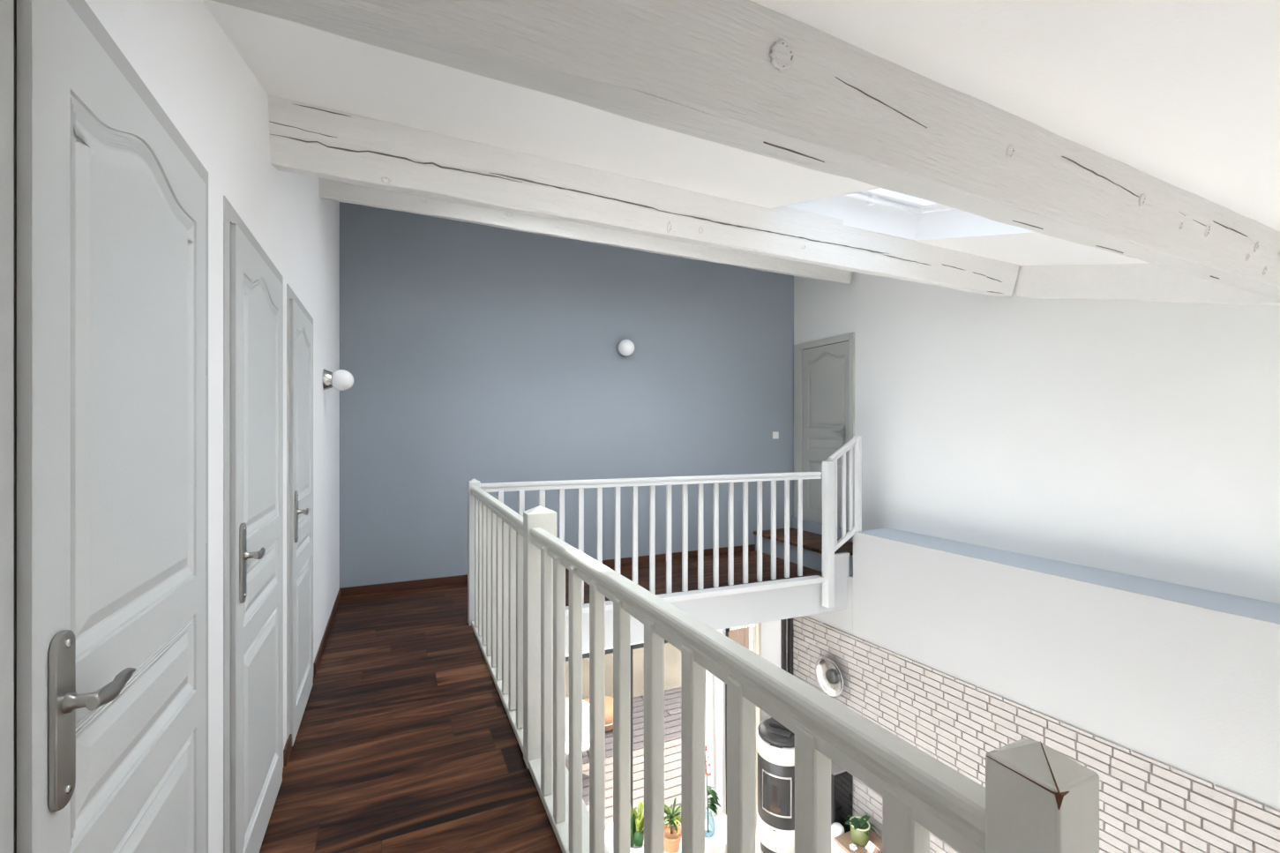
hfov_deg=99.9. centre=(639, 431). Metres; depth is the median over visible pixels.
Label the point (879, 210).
window
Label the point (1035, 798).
balustrade
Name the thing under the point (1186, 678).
wall
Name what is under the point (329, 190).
ceiling beam
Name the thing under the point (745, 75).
ceiling beam
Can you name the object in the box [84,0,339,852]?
wall
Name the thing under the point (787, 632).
window
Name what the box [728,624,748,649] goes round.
wooden fence
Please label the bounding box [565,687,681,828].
deck
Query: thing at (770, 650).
wall
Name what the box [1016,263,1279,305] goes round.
rafter
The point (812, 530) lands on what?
landing step
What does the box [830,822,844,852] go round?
waste bin
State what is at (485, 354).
wall
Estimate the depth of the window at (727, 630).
5.26 m
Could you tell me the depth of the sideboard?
4.89 m
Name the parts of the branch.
stem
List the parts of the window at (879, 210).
sash, frame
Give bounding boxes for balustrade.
[467,435,1099,852]
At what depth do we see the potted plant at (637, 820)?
4.81 m
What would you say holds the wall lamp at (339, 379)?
attached to the wall at (177, 48)
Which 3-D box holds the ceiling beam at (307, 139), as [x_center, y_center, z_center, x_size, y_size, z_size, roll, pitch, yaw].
[0.754,-1.207,3.219,4.963,0.352,0.223,0,0,-27]
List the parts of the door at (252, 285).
handle plate, handle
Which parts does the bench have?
leg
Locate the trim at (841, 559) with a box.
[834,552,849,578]
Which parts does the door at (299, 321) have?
handle plate, handle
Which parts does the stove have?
panel, lid, glass door, glass reflection plate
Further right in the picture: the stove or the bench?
the stove
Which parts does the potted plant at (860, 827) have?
pot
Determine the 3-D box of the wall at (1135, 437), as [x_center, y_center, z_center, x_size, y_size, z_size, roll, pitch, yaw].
[3.405,-0.368,3.724,0.150,3.600,6.940,0,0,-25]
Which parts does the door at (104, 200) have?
handle plate, handle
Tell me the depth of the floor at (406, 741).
2.61 m
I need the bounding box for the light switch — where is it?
[772,431,778,438]
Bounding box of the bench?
[664,813,726,852]
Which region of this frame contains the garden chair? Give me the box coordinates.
[565,697,589,759]
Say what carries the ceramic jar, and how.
on the bench
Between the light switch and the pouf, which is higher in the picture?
the light switch
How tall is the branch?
0.830 m
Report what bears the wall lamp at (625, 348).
attached to the wall at (485, 354)
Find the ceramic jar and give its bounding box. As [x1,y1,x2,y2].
[605,822,613,852]
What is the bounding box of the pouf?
[583,696,613,732]
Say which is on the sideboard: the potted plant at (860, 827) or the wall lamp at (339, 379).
the potted plant at (860, 827)
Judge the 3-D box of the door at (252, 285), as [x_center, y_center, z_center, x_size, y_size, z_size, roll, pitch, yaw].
[-1.309,0.389,1.890,0.071,2.087,0.854,0,0,-25]
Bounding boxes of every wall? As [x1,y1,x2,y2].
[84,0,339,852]
[339,202,793,588]
[565,620,780,723]
[565,643,681,699]
[793,271,1279,604]
[793,615,1279,852]
[806,527,1279,810]
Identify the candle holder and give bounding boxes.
[849,843,857,851]
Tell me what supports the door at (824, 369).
in the wall at (1135, 437)
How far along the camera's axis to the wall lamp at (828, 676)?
5.42 m
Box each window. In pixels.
[565,628,729,814]
[767,187,1037,240]
[780,617,793,674]
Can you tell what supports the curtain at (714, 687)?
on the floor at (758, 842)
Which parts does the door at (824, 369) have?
handle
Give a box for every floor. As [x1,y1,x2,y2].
[259,550,846,852]
[705,819,763,852]
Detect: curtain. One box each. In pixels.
[705,628,726,819]
[754,622,761,819]
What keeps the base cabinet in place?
on the floor at (758, 842)
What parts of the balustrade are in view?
newel post, handrail, newel post, shoe rail, handrail, shoe rail, handrail, newel post, handrail, shoe rail, newel post, newel post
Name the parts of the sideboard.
door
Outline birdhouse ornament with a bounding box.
[865,840,879,852]
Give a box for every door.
[0,0,208,852]
[223,195,282,852]
[286,284,313,746]
[793,332,854,529]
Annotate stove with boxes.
[756,717,794,852]
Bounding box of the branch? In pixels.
[705,745,720,832]
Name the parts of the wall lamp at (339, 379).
globe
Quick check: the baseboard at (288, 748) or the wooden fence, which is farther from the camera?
the wooden fence
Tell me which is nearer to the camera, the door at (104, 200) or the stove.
the door at (104, 200)
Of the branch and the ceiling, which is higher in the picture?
the ceiling
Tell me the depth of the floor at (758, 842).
5.39 m
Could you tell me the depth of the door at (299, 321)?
2.60 m
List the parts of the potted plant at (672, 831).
pot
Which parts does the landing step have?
door sill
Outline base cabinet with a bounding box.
[830,760,852,833]
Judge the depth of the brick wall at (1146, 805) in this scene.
3.92 m
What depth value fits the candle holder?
4.81 m
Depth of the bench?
5.18 m
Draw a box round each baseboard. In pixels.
[283,588,340,766]
[340,544,755,596]
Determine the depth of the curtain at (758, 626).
5.76 m
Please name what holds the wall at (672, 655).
on the deck
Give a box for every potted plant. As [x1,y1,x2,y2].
[630,800,643,852]
[664,796,681,852]
[845,815,880,845]
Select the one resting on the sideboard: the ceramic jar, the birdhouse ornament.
the birdhouse ornament
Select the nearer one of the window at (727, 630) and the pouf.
the window at (727, 630)
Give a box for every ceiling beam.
[210,0,1279,299]
[267,94,1019,296]
[318,178,852,284]
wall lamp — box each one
[322,368,353,390]
[615,339,634,356]
[815,657,843,697]
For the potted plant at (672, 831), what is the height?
0.404 m
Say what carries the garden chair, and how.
on the deck
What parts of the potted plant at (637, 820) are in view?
pot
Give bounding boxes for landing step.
[753,517,853,576]
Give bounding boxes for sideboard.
[833,829,882,852]
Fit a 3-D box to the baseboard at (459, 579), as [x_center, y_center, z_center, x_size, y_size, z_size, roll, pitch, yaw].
[-0.613,1.395,5.584,4.390,0.075,0.014,0,0,-25]
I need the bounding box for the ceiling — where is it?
[202,0,1279,265]

